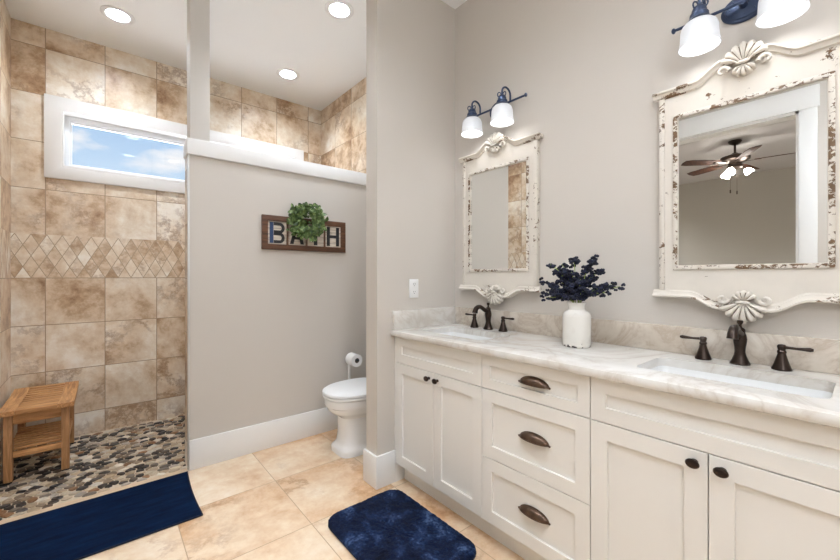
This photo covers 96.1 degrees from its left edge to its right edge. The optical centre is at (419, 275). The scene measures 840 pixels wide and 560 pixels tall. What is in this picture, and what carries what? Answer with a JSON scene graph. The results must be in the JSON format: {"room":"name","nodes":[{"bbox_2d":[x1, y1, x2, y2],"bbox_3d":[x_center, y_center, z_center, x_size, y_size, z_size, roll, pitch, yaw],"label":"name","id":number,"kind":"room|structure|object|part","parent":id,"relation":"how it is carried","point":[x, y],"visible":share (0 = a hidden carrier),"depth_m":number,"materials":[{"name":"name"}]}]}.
{"room":"bathroom","nodes":[
{"label":"bathroom","id":0,"kind":"room"},
{"bbox_2d":[0,0,10,467],"bbox_3d":[-2.542,-0.250,2.158,0.120,3.140,1.213,0,0,-40],"label":"wall","id":1,"kind":"structure","parent":0,"point":[5,19],"depth_m":2.49,"materials":[{"name":"stone"}]},
{"bbox_2d":[0,414,186,520],"bbox_3d":[-1.632,1.269,2.987,2.340,0.102,1.111,0,0,-40],"label":"floor","id":2,"kind":"structure","parent":0,"point":[106,460],"depth_m":2.42,"materials":[{"name":"multicoloured stone"}]},
{"bbox_2d":[0,381,78,484],"bbox_3d":[-2.480,1.000,2.481,0.330,0.435,0.620,0,0,-40],"label":"shower bench","id":3,"kind":"object","parent":2,"relation":"on","point":[28,404],"visible":1,"depth_m":2.36,"materials":[{"name":"brown wood"}]},
{"bbox_3d":[-2.421,1.008,2.220,0.038,0.401,0.044,0,0,-40],"label":"leg","id":4,"kind":"part","parent":3,"relation":"part of","materials":[{"name":"brown wood"}]},
{"bbox_3d":[-2.578,0.801,2.399,0.075,0.038,0.620,0,0,-40],"label":"seat rail","id":5,"kind":"part","parent":3,"relation":"part of","materials":[{"name":"brown wood"}]},
{"bbox_3d":[-2.727,1.008,2.584,0.038,0.401,0.044,0,0,-40],"label":"leg","id":6,"kind":"part","parent":3,"relation":"part of","materials":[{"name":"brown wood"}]},
{"bbox_3d":[-2.327,1.057,2.299,0.208,0.036,0.024,0,0,-40],"label":"shelf rail","id":7,"kind":"part","parent":3,"relation":"part of","materials":[{"name":"brown wood"}]},
{"bbox_3d":[-2.233,1.008,2.378,0.038,0.401,0.044,0,0,-40],"label":"leg","id":8,"kind":"part","parent":3,"relation":"part of","materials":[{"name":"brown wood"}]},
{"bbox_3d":[-2.382,0.801,2.563,0.075,0.038,0.620,0,0,-40],"label":"seat rail","id":9,"kind":"part","parent":3,"relation":"part of","materials":[{"name":"brown wood"}]},
{"bbox_3d":[-2.539,1.008,2.743,0.038,0.401,0.044,0,0,-40],"label":"leg","id":10,"kind":"part","parent":3,"relation":"part of","materials":[{"name":"brown wood"}]},
{"bbox_2d":[11,18,320,436],"bbox_3d":[-2.037,-0.250,3.470,2.580,3.140,0.150,0,0,-40],"label":"wall","id":11,"kind":"structure","parent":0,"point":[98,270],"depth_m":2.98,"materials":[{"name":"tile"}]},
{"bbox_2d":[44,93,303,193],"bbox_3d":[-2.039,-1.030,3.443,1.967,0.610,0.150,0,0,-40],"label":"window","id":12,"kind":"structure","parent":11,"relation":"in","point":[60,113],"depth_m":3.01,"materials":[{"name":"white"}]},
{"bbox_3d":[-2.067,-1.030,3.478,1.761,0.406,0.060,0,0,-40],"label":"sash","id":13,"kind":"part","parent":12,"relation":"part of","materials":[{"name":"white plastic"}]},
{"bbox_2d":[187,0,209,141],"bbox_3d":[-1.441,-1.343,2.453,0.110,0.955,0.115,0,0,-40],"label":"column","id":14,"kind":"structure","parent":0,"point":[198,11],"depth_m":2.41,"materials":[{"name":"grey paint"}]},
{"bbox_2d":[5,0,466,110],"bbox_3d":[-0.313,-1.870,1.462,2.520,0.100,5.443,0,0,-40],"label":"ceiling","id":15,"kind":"structure","parent":0,"point":[250,40],"depth_m":2.87,"materials":[{"name":"white paint"}]},
{"bbox_2d":[100,5,135,24],"bbox_3d":[-2.106,-1.839,2.632,0.196,0.054,0.196,0,0,-40],"label":"recessed light","id":16,"kind":"object","parent":15,"relation":"in","point":[116,14],"visible":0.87,"depth_m":2.66,"materials":[{"name":"white plastic"}]},
{"bbox_2d":[276,68,298,79],"bbox_3d":[-1.190,-1.839,3.401,0.196,0.054,0.196,0,0,-40],"label":"recessed light","id":17,"kind":"object","parent":15,"relation":"in","point":[285,73],"visible":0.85,"depth_m":3.43,"materials":[{"name":"white plastic"}]},
{"bbox_2d":[325,0,353,19],"bbox_3d":[-0.551,-1.839,2.579,0.196,0.054,0.196,0,0,-40],"label":"recessed light","id":18,"kind":"object","parent":15,"relation":"in","point":[337,9],"visible":0.98,"depth_m":2.61,"materials":[{"name":"white plastic"}]},
{"bbox_2d":[190,155,365,469],"bbox_3d":[-0.936,0.278,2.872,1.422,2.085,0.103,0,0,-40],"label":"wall","id":19,"kind":"structure","parent":0,"point":[270,330],"depth_m":2.66,"materials":[{"name":"beige paint"}]},
{"bbox_2d":[0,468,187,524],"bbox_3d":[-1.810,1.269,2.083,0.905,0.102,0.047,0,0,-40],"label":"trim","id":20,"kind":"structure","parent":19,"relation":"attached to","point":[182,470],"depth_m":2.07,"materials":[{"name":"stone"}]},
{"bbox_2d":[185,156,188,470],"bbox_3d":[-0.951,0.278,2.881,1.433,2.085,0.093,0,0,-40],"label":"trim","id":21,"kind":"structure","parent":19,"relation":"attached to","point":[186,156],"depth_m":2.41,"materials":[{"name":"stone"}]},
{"bbox_2d":[187,154,189,469],"bbox_3d":[-1.459,0.226,2.379,0.012,1.982,0.022,0,0,-40],"label":"trim","id":22,"kind":"structure","parent":19,"relation":"attached to","point":[188,155],"depth_m":2.37,"materials":[{"name":"grey"}]},
{"bbox_2d":[189,407,337,470],"bbox_3d":[-0.900,1.127,2.825,1.428,0.187,0.014,0,0,-40],"label":"baseboard","id":23,"kind":"structure","parent":19,"relation":"attached to","point":[216,448],"depth_m":2.62,"materials":[{"name":"white wood"}]},
{"bbox_2d":[183,137,365,185],"bbox_3d":[-0.947,-0.815,2.871,1.440,0.100,0.151,0,0,-40],"label":"cap","id":24,"kind":"object","parent":19,"relation":"on","point":[191,146],"visible":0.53,"depth_m":2.66,"materials":[{"name":"white"}]},
{"bbox_2d":[261,214,345,252],"bbox_3d":[-0.858,-0.310,2.853,0.652,0.244,0.022,0,0,-40],"label":"sign","id":25,"kind":"object","parent":19,"relation":"attached to","point":[274,234],"visible":0.84,"depth_m":2.80,"materials":[{"name":"brown wood"}]},
{"bbox_3d":[-1.030,-0.310,2.716,0.138,0.168,0.010,0,0,-40],"label":"panel","id":26,"kind":"part","parent":25,"relation":"part of","materials":[{"name":"white wood"}]},
{"bbox_3d":[-0.918,-0.310,2.810,0.138,0.168,0.010,0,0,-40],"label":"panel","id":27,"kind":"part","parent":25,"relation":"part of","materials":[{"name":"white wood"}]},
{"bbox_2d":[286,202,328,241],"bbox_3d":[-0.829,-0.402,2.800,0.314,0.299,0.094,0,0,-40],"label":"wreath","id":28,"kind":"object","parent":25,"relation":"hanging from","point":[299,226],"visible":1,"depth_m":2.79,"materials":[{"name":"green plant"}]},
{"bbox_3d":[-0.806,-0.310,2.904,0.138,0.168,0.010,0,0,-40],"label":"panel","id":29,"kind":"part","parent":25,"relation":"part of","materials":[{"name":"white wood"}]},
{"bbox_3d":[-0.695,-0.310,2.998,0.138,0.168,0.010,0,0,-40],"label":"panel","id":30,"kind":"part","parent":25,"relation":"part of","materials":[{"name":"white wood"}]},
{"bbox_2d":[81,429,524,559],"bbox_3d":[0.052,1.270,0.980,2.340,0.100,4.035,0,0,-40],"label":"floor","id":31,"kind":"structure","parent":0,"point":[277,502],"depth_m":1.96,"materials":[{"name":"tile"}]},
{"bbox_2d":[0,471,202,559],"bbox_3d":[-1.595,1.214,1.860,0.858,0.010,0.545,0,0,-40],"label":"bath mat","id":32,"kind":"object","parent":31,"relation":"on","point":[80,530],"visible":1,"depth_m":1.85,"materials":[{"name":"blue fabric"}]},
{"bbox_2d":[322,377,365,458],"bbox_3d":[-0.376,0.831,2.755,0.682,0.778,0.430,0,0,-40],"label":"toilet","id":33,"kind":"object","parent":31,"relation":"on","point":[346,399],"visible":0.32,"depth_m":2.56,"materials":[{"name":"white ceramic"}]},
{"bbox_3d":[-0.453,0.819,2.690,0.476,0.016,0.382,0,0,-40],"label":"seat","id":34,"kind":"part","parent":33,"relation":"part of","materials":[{"name":"white plastic"}]},
{"bbox_3d":[-0.446,0.790,2.696,0.498,0.036,0.386,0,0,-40],"label":"lid","id":35,"kind":"part","parent":33,"relation":"part of","materials":[{"name":"white plastic"}]},
{"bbox_2d":[348,359,358,378],"bbox_3d":[-0.535,0.925,2.956,0.136,0.589,0.216,0,0,-40],"label":"stand","id":36,"kind":"object","parent":31,"relation":"on","point":[349,366],"visible":0.23,"depth_m":2.98,"materials":[{"name":"white plastic"}]},
{"bbox_2d":[345,352,361,366],"bbox_3d":[-0.514,0.649,2.930,0.096,0.096,0.100,0,0,-40],"label":"toilet roll","id":37,"kind":"object","parent":36,"relation":"on","point":[350,359],"visible":1,"depth_m":2.90,"materials":[{"name":"white paper"}]},
{"bbox_2d":[328,489,475,559],"bbox_3d":[-0.101,1.203,1.758,0.449,0.033,0.659,0,0,-40],"label":"bath rug","id":38,"kind":"object","parent":31,"relation":"on","point":[389,524],"visible":1,"depth_m":1.75,"materials":[{"name":"blue fabric"}]},
{"bbox_2d":[395,337,490,535],"bbox_3d":[0.249,0.787,2.142,0.542,0.866,0.678,0,0,-40],"label":"base cabinet","id":39,"kind":"object","parent":31,"relation":"on","point":[438,389],"visible":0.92,"depth_m":1.94,"materials":[{"name":"white paint"}]},
{"bbox_3d":[-0.029,0.809,2.115,0.020,0.598,0.327,0,0,-40],"label":"door","id":40,"kind":"part","parent":39,"relation":"part of","materials":[{"name":"white paint"}]},
{"bbox_3d":[0.183,0.809,1.861,0.020,0.598,0.330,0,0,-40],"label":"door","id":41,"kind":"part","parent":39,"relation":"part of","materials":[{"name":"white paint"}]},
{"bbox_2d":[482,355,590,559],"bbox_3d":[0.632,0.787,1.693,0.532,0.866,0.501,0,0,-40],"label":"base cabinet","id":42,"kind":"object","parent":31,"relation":"on","point":[536,420],"visible":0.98,"depth_m":1.51,"materials":[{"name":"white paint"}]},
{"bbox_3d":[0.452,0.954,1.519,0.031,0.037,0.150,0,0,-40],"label":"cup pull","id":43,"kind":"part","parent":42,"relation":"part of","materials":[{"name":"brown metal"}]},
{"bbox_3d":[0.452,0.652,1.519,0.031,0.037,0.150,0,0,-40],"label":"cup pull","id":44,"kind":"part","parent":42,"relation":"part of","materials":[{"name":"brown metal"}]},
{"bbox_3d":[0.452,0.425,1.519,0.031,0.037,0.150,0,0,-40],"label":"cup pull","id":45,"kind":"part","parent":42,"relation":"part of","materials":[{"name":"brown metal"}]},
{"bbox_3d":[0.452,0.964,1.542,0.020,0.289,0.499,0,0,-40],"label":"drawer","id":46,"kind":"part","parent":42,"relation":"part of","materials":[{"name":"white paint"}]},
{"bbox_3d":[0.452,0.663,1.542,0.020,0.306,0.499,0,0,-40],"label":"drawer","id":47,"kind":"part","parent":42,"relation":"part of","materials":[{"name":"white paint"}]},
{"bbox_3d":[0.452,0.433,1.542,0.020,0.150,0.499,0,0,-40],"label":"drawer","id":48,"kind":"part","parent":42,"relation":"part of","materials":[{"name":"white paint"}]},
{"bbox_2d":[591,377,839,559],"bbox_3d":[1.010,0.787,1.236,0.542,0.866,0.683,0,0,-40],"label":"base cabinet","id":49,"kind":"object","parent":31,"relation":"on","point":[674,477],"visible":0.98,"depth_m":1.09,"materials":[{"name":"white paint"}]},
{"bbox_2d":[390,323,839,427],"bbox_3d":[0.636,0.337,1.682,0.542,0.033,1.880,0,0,-40],"label":"countertop","id":50,"kind":"structure","parent":49,"relation":"on","point":[627,365],"depth_m":1.33,"materials":[{"name":"white stone"}]},
{"bbox_2d":[440,332,492,339],"bbox_3d":[0.251,0.428,2.135,0.300,0.150,0.510,0,0,-40],"label":"sink","id":51,"kind":"object","parent":50,"relation":"in","point":[463,335],"visible":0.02,"depth_m":2.29,"materials":[{"name":"white ceramic"}]},
{"bbox_2d":[465,303,513,331],"bbox_3d":[0.370,0.240,2.234,0.165,0.160,0.372,0,0,-40],"label":"faucet","id":52,"kind":"object","parent":50,"relation":"on","point":[487,310],"visible":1,"depth_m":2.25,"materials":[{"name":"brown metal"}]},
{"bbox_3d":[0.339,0.276,2.352,0.054,0.088,0.054,0,0,-40],"label":"handle","id":53,"kind":"part","parent":52,"relation":"part of","materials":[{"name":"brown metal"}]},
{"bbox_3d":[0.359,0.197,2.226,0.138,0.056,0.034,0,0,-40],"label":"spout","id":54,"kind":"part","parent":52,"relation":"part of","materials":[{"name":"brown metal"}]},
{"bbox_3d":[0.410,0.240,2.268,0.060,0.160,0.060,0,0,-40],"label":"spout","id":55,"kind":"part","parent":52,"relation":"part of","materials":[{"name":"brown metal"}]},
{"bbox_3d":[0.481,0.276,2.184,0.054,0.088,0.054,0,0,-40],"label":"handle","id":56,"kind":"part","parent":52,"relation":"part of","materials":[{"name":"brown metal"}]},
{"bbox_2d":[563,302,590,347],"bbox_3d":[0.715,0.220,1.723,0.121,0.200,0.121,0,0,-40],"label":"jug vase","id":57,"kind":"object","parent":50,"relation":"on","point":[576,320],"visible":0.98,"depth_m":1.68,"materials":[{"name":"white ceramic"}]},
{"bbox_2d":[539,277,561,288],"bbox_3d":[0.654,0.147,1.788,0.057,0.286,0.205,0,0,-40],"label":"flower sprig","id":58,"kind":"object","parent":57,"relation":"in","point":[552,285],"visible":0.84,"depth_m":1.80,"materials":[{"name":"blue"}]},
{"bbox_2d":[540,289,565,300],"bbox_3d":[0.652,0.174,1.775,0.055,0.232,0.186,0,0,-40],"label":"flower sprig","id":59,"kind":"object","parent":57,"relation":"in","point":[547,290],"visible":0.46,"depth_m":1.81,"materials":[{"name":"blue"}]},
{"bbox_2d":[546,263,563,278],"bbox_3d":[0.670,0.114,1.774,0.062,0.353,0.161,0,0,-40],"label":"flower sprig","id":60,"kind":"object","parent":57,"relation":"in","point":[549,265],"visible":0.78,"depth_m":1.78,"materials":[{"name":"blue plant"}]},
{"bbox_2d":[541,292,570,301],"bbox_3d":[0.655,0.183,1.766,0.173,0.214,0.042,0,0,38],"label":"flower sprig","id":61,"kind":"object","parent":57,"relation":"in","point":[551,298],"visible":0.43,"depth_m":1.78,"materials":[{"name":"blue plant"}]},
{"bbox_2d":[552,269,566,289],"bbox_3d":[0.681,0.128,1.769,0.138,0.325,0.059,0,0,43],"label":"flower sprig","id":62,"kind":"object","parent":57,"relation":"in","point":[553,274],"visible":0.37,"depth_m":1.78,"materials":[{"name":"blue"}]},
{"bbox_2d":[549,287,570,298],"bbox_3d":[0.670,0.171,1.755,0.137,0.238,0.058,0,0,39],"label":"flower sprig","id":63,"kind":"object","parent":57,"relation":"in","point":[555,290],"visible":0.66,"depth_m":1.75,"materials":[{"name":"blue plant"}]},
{"bbox_2d":[555,279,566,292],"bbox_3d":[0.686,0.150,1.760,0.051,0.280,0.120,0,0,-40],"label":"flower sprig","id":64,"kind":"object","parent":57,"relation":"in","point":[557,281],"visible":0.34,"depth_m":1.78,"materials":[{"name":"blue plant"}]},
{"bbox_2d":[550,293,573,302],"bbox_3d":[0.666,0.183,1.734,0.124,0.214,0.057,0,0,23],"label":"flower sprig","id":65,"kind":"object","parent":57,"relation":"in","point":[564,296],"visible":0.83,"depth_m":1.73,"materials":[{"name":"blue plant"}]},
{"bbox_2d":[558,263,570,278],"bbox_3d":[0.689,0.113,1.761,0.054,0.355,0.110,0,0,-12],"label":"flower sprig","id":66,"kind":"object","parent":57,"relation":"in","point":[564,265],"visible":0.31,"depth_m":1.78,"materials":[{"name":"blue plant"}]},
{"bbox_2d":[560,269,573,300],"bbox_3d":[0.687,0.128,1.738,0.069,0.325,0.064,0,0,-13],"label":"flower sprig","id":67,"kind":"object","parent":57,"relation":"in","point":[565,271],"visible":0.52,"depth_m":1.73,"materials":[{"name":"blue plant"}]},
{"bbox_2d":[563,285,577,302],"bbox_3d":[0.691,0.164,1.714,0.073,0.252,0.062,0,0,-40],"label":"flower sprig","id":68,"kind":"object","parent":57,"relation":"in","point":[569,288],"visible":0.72,"depth_m":1.70,"materials":[{"name":"blue plant"}]},
{"bbox_2d":[567,270,578,292],"bbox_3d":[0.703,0.131,1.731,0.066,0.319,0.057,0,0,3],"label":"flower sprig","id":69,"kind":"object","parent":57,"relation":"in","point":[572,273],"visible":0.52,"depth_m":1.72,"materials":[{"name":"blue plant"}]},
{"bbox_2d":[568,256,580,302],"bbox_3d":[0.713,0.099,1.754,0.055,0.383,0.072,0,0,36],"label":"flower sprig","id":70,"kind":"object","parent":57,"relation":"in","point":[575,260],"visible":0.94,"depth_m":1.75,"materials":[{"name":"blue plant"}]},
{"bbox_2d":[572,280,584,302],"bbox_3d":[0.709,0.154,1.694,0.071,0.273,0.058,0,0,-40],"label":"flower sprig","id":71,"kind":"object","parent":57,"relation":"in","point":[578,283],"visible":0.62,"depth_m":1.68,"materials":[{"name":"blue plant"}]},
{"bbox_2d":[573,277,586,302],"bbox_3d":[0.727,0.148,1.711,0.061,0.285,0.061,0,0,-40],"label":"flower sprig","id":72,"kind":"object","parent":57,"relation":"in","point":[574,278],"visible":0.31,"depth_m":1.71,"materials":[{"name":"blue plant"}]},
{"bbox_2d":[574,286,591,301],"bbox_3d":[0.720,0.168,1.680,0.062,0.245,0.111,0,0,-14],"label":"flower sprig","id":73,"kind":"object","parent":57,"relation":"in","point":[584,290],"visible":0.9,"depth_m":1.67,"materials":[{"name":"blue plant"}]},
{"bbox_2d":[577,269,593,287],"bbox_3d":[0.743,0.122,1.708,0.062,0.336,0.083,0,0,-40],"label":"flower sprig","id":74,"kind":"object","parent":57,"relation":"in","point":[586,271],"visible":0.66,"depth_m":1.69,"materials":[{"name":"blue plant"}]},
{"bbox_2d":[581,275,596,299],"bbox_3d":[0.748,0.138,1.707,0.060,0.305,0.092,0,0,-40],"label":"flower sprig","id":75,"kind":"object","parent":57,"relation":"in","point":[588,276],"visible":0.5,"depth_m":1.69,"materials":[{"name":"blue plant"}]},
{"bbox_2d":[580,254,598,300],"bbox_3d":[0.751,0.097,1.686,0.054,0.386,0.118,0,0,-20],"label":"flower sprig","id":76,"kind":"object","parent":57,"relation":"in","point":[590,261],"visible":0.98,"depth_m":1.66,"materials":[{"name":"blue"}]},
{"bbox_2d":[584,268,605,287],"bbox_3d":[0.763,0.128,1.696,0.132,0.325,0.054,0,0,43],"label":"flower sprig","id":77,"kind":"object","parent":57,"relation":"in","point":[601,271],"visible":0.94,"depth_m":1.67,"materials":[{"name":"blue plant"}]},
{"bbox_2d":[580,288,611,302],"bbox_3d":[0.758,0.170,1.667,0.059,0.241,0.166,0,0,-40],"label":"flower sprig","id":78,"kind":"object","parent":57,"relation":"in","point":[599,291],"visible":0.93,"depth_m":1.64,"materials":[{"name":"blue"}]},
{"bbox_2d":[591,281,612,290],"bbox_3d":[0.772,0.157,1.675,0.054,0.267,0.172,0,0,-40],"label":"flower sprig","id":79,"kind":"object","parent":57,"relation":"in","point":[594,286],"visible":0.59,"depth_m":1.65,"materials":[{"name":"blue plant"}]},
{"bbox_2d":[581,282,625,301],"bbox_3d":[0.781,0.157,1.654,0.047,0.268,0.216,0,0,-40],"label":"flower sprig","id":80,"kind":"object","parent":57,"relation":"in","point":[611,287],"visible":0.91,"depth_m":1.60,"materials":[{"name":"blue plant"}]},
{"bbox_2d":[651,366,832,398],"bbox_3d":[1.006,0.428,1.236,0.300,0.150,0.510,0,0,-40],"label":"sink","id":81,"kind":"object","parent":50,"relation":"in","point":[699,374],"visible":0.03,"depth_m":1.29,"materials":[{"name":"white ceramic"}]},
{"bbox_2d":[680,320,813,371],"bbox_3d":[1.122,0.240,1.337,0.165,0.160,0.372,0,0,-40],"label":"faucet","id":82,"kind":"object","parent":50,"relation":"on","point":[736,332],"visible":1,"depth_m":1.35,"materials":[{"name":"brown metal"}]},
{"bbox_3d":[1.066,0.242,1.486,0.015,0.015,0.072,0,0,-40],"label":"lever","id":83,"kind":"part","parent":82,"relation":"part of","materials":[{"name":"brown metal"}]},
{"bbox_3d":[1.092,0.276,1.455,0.054,0.088,0.054,0,0,-40],"label":"handle","id":84,"kind":"part","parent":82,"relation":"part of","materials":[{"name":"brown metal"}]},
{"bbox_3d":[1.112,0.197,1.329,0.138,0.056,0.034,0,0,-40],"label":"spout","id":85,"kind":"part","parent":82,"relation":"part of","materials":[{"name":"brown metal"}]},
{"bbox_3d":[1.163,0.240,1.371,0.060,0.160,0.060,0,0,-40],"label":"spout","id":86,"kind":"part","parent":82,"relation":"part of","materials":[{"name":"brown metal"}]},
{"bbox_3d":[1.233,0.276,1.287,0.054,0.088,0.054,0,0,-40],"label":"handle","id":87,"kind":"part","parent":82,"relation":"part of","materials":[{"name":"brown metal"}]},
{"bbox_3d":[1.259,0.242,1.256,0.015,0.015,0.072,0,0,-40],"label":"lever","id":88,"kind":"part","parent":82,"relation":"part of","materials":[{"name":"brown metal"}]},
{"bbox_3d":[0.723,0.809,1.218,0.020,0.598,0.339,0,0,-40],"label":"door","id":89,"kind":"part","parent":49,"relation":"part of","materials":[{"name":"white paint"}]},
{"bbox_3d":[0.793,0.543,1.097,0.030,0.028,0.036,0,0,-40],"label":"knob","id":90,"kind":"part","parent":49,"relation":"part of","materials":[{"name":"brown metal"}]},
{"bbox_3d":[0.835,0.543,1.046,0.030,0.028,0.036,0,0,-40],"label":"knob","id":91,"kind":"part","parent":49,"relation":"part of","materials":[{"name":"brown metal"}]},
{"bbox_3d":[0.943,0.809,0.956,0.020,0.598,0.339,0,0,-40],"label":"door","id":92,"kind":"part","parent":49,"relation":"part of","materials":[{"name":"white paint"}]},
{"bbox_2d":[363,0,454,489],"bbox_3d":[-0.046,-0.250,2.412,0.650,3.140,0.145,0,0,-40],"label":"wall","id":93,"kind":"structure","parent":0,"point":[410,44],"depth_m":2.28,"materials":[{"name":"beige paint"}]},
{"bbox_2d":[409,279,417,297],"bbox_3d":[-0.037,0.077,2.339,0.072,0.116,0.008,0,0,-40],"label":"wall outlet","id":94,"kind":"object","parent":93,"relation":"attached to","point":[413,283],"visible":1,"depth_m":2.33,"materials":[{"name":"white plastic"}]},
{"bbox_2d":[392,307,454,329],"bbox_3d":[0.043,0.264,2.398,0.532,0.112,0.020,0,0,-40],"label":"backsplash","id":95,"kind":"structure","parent":93,"relation":"attached to","point":[403,319],"depth_m":2.36,"materials":[{"name":"beige stone"}]},
{"bbox_2d":[321,0,839,339],"bbox_3d":[0.622,-0.250,2.215,0.120,3.140,5.193,0,0,-40],"label":"wall","id":96,"kind":"structure","parent":0,"point":[590,71],"depth_m":1.85,"materials":[{"name":"beige paint"}]},
{"bbox_2d":[461,86,527,137],"bbox_3d":[0.410,-0.971,2.229,0.186,0.215,0.452,0,0,-40],"label":"vanity light","id":97,"kind":"object","parent":96,"relation":"attached to","point":[501,112],"visible":1,"depth_m":2.18,"materials":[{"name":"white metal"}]},
{"bbox_2d":[466,105,477,117],"bbox_3d":[0.317,-0.997,2.298,0.082,0.076,0.082,0,0,-40],"label":"socket","id":98,"kind":"object","parent":97,"relation":"attached to","point":[472,113],"depth_m":2.27,"materials":[{"name":"blue metal"}]},
{"bbox_3d":[0.317,-0.934,2.298,0.132,0.142,0.132,0,0,-40],"label":"lamp shade","id":99,"kind":"part","parent":97,"relation":"part of","materials":[{"name":"white glass"}]},
{"bbox_3d":[0.345,-1.042,2.322,0.086,0.073,0.011,0,0,-40],"label":"arm","id":100,"kind":"part","parent":97,"relation":"part of","materials":[{"name":"blue metal"}]},
{"bbox_3d":[0.462,-0.934,2.125,0.132,0.142,0.132,0,0,-40],"label":"lamp shade","id":101,"kind":"part","parent":97,"relation":"part of","materials":[{"name":"white glass"}]},
{"bbox_2d":[496,91,508,103],"bbox_3d":[0.462,-0.997,2.125,0.082,0.076,0.082,0,0,-40],"label":"socket","id":102,"kind":"object","parent":97,"relation":"attached to","point":[502,99],"depth_m":2.10,"materials":[{"name":"blue metal"}]},
{"bbox_3d":[0.491,-1.042,2.149,0.086,0.073,0.011,0,0,-40],"label":"arm","id":103,"kind":"part","parent":97,"relation":"part of","materials":[{"name":"blue metal"}]},
{"bbox_2d":[458,132,542,304],"bbox_3d":[0.457,-0.344,2.269,0.062,1.035,0.596,0,0,-40],"label":"wall mirror","id":104,"kind":"object","parent":96,"relation":"attached to","point":[501,180],"visible":1,"depth_m":2.24,"materials":[{"name":"white wood"}]},
{"bbox_2d":[471,161,525,268],"bbox_3d":[0.466,-0.345,2.276,0.004,0.603,0.419,0,0,-40],"label":"mirror glass","id":105,"kind":"object","parent":104,"relation":"attached to","point":[498,192],"depth_m":2.26,"materials":[{"name":"silver glass"}]},
{"bbox_3d":[0.463,-0.782,2.273,0.048,0.079,0.596,0,0,-40],"label":"cornice","id":106,"kind":"part","parent":104,"relation":"part of","materials":[{"name":"white wood"}]},
{"bbox_3d":[0.463,0.093,2.273,0.048,0.074,0.596,0,0,-40],"label":"molding","id":107,"kind":"part","parent":104,"relation":"part of","materials":[{"name":"white wood"}]},
{"bbox_2d":[455,307,839,374],"bbox_3d":[0.843,0.264,1.842,0.020,0.112,1.858,0,0,-40],"label":"backsplash","id":108,"kind":"structure","parent":96,"relation":"attached to","point":[761,348],"depth_m":1.56,"materials":[{"name":"beige stone"}]},
{"bbox_2d":[671,0,809,56],"bbox_3d":[1.145,-0.971,1.353,0.186,0.215,0.452,0,0,-40],"label":"vanity light","id":109,"kind":"object","parent":96,"relation":"attached to","point":[700,35],"visible":1,"depth_m":1.38,"materials":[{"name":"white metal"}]},
{"bbox_2d":[687,0,710,22],"bbox_3d":[1.052,-0.997,1.422,0.082,0.076,0.082,0,0,-40],"label":"socket","id":110,"kind":"object","parent":109,"relation":"attached to","point":[700,10],"depth_m":1.40,"materials":[{"name":"blue metal"}]},
{"bbox_3d":[1.052,-0.912,1.422,0.060,0.076,0.060,0,0,-40],"label":"bulb","id":111,"kind":"part","parent":109,"relation":"part of","materials":[{"name":"white glass"}]},
{"bbox_3d":[1.052,-0.934,1.422,0.132,0.142,0.132,0,0,-40],"label":"lamp shade","id":112,"kind":"part","parent":109,"relation":"part of","materials":[{"name":"white glass"}]},
{"bbox_3d":[1.197,-0.912,1.249,0.060,0.076,0.060,0,0,-40],"label":"bulb","id":113,"kind":"part","parent":109,"relation":"part of","materials":[{"name":"white glass"}]},
{"bbox_3d":[1.197,-0.934,1.249,0.132,0.142,0.132,0,0,-40],"label":"lamp shade","id":114,"kind":"part","parent":109,"relation":"part of","materials":[{"name":"white glass"}]},
{"bbox_2d":[652,33,839,322],"bbox_3d":[1.194,-0.344,1.391,0.062,1.035,0.596,0,0,-40],"label":"wall mirror","id":115,"kind":"object","parent":96,"relation":"attached to","point":[749,148],"visible":0.99,"depth_m":1.37,"materials":[{"name":"white wood"}]},
{"bbox_3d":[1.199,-0.782,1.395,0.048,0.079,0.596,0,0,-40],"label":"cornice","id":116,"kind":"part","parent":115,"relation":"part of","materials":[{"name":"white wood"}]},
{"bbox_3d":[1.199,0.093,1.395,0.048,0.074,0.596,0,0,-40],"label":"molding","id":117,"kind":"part","parent":115,"relation":"part of","materials":[{"name":"white wood"}]},
{"bbox_2d":[679,79,826,264],"bbox_3d":[1.202,-0.345,1.398,0.004,0.603,0.419,0,0,-40],"label":"mirror glass","id":118,"kind":"object","parent":115,"relation":"attached to","point":[753,167],"depth_m":1.37,"materials":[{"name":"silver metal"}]}
]}

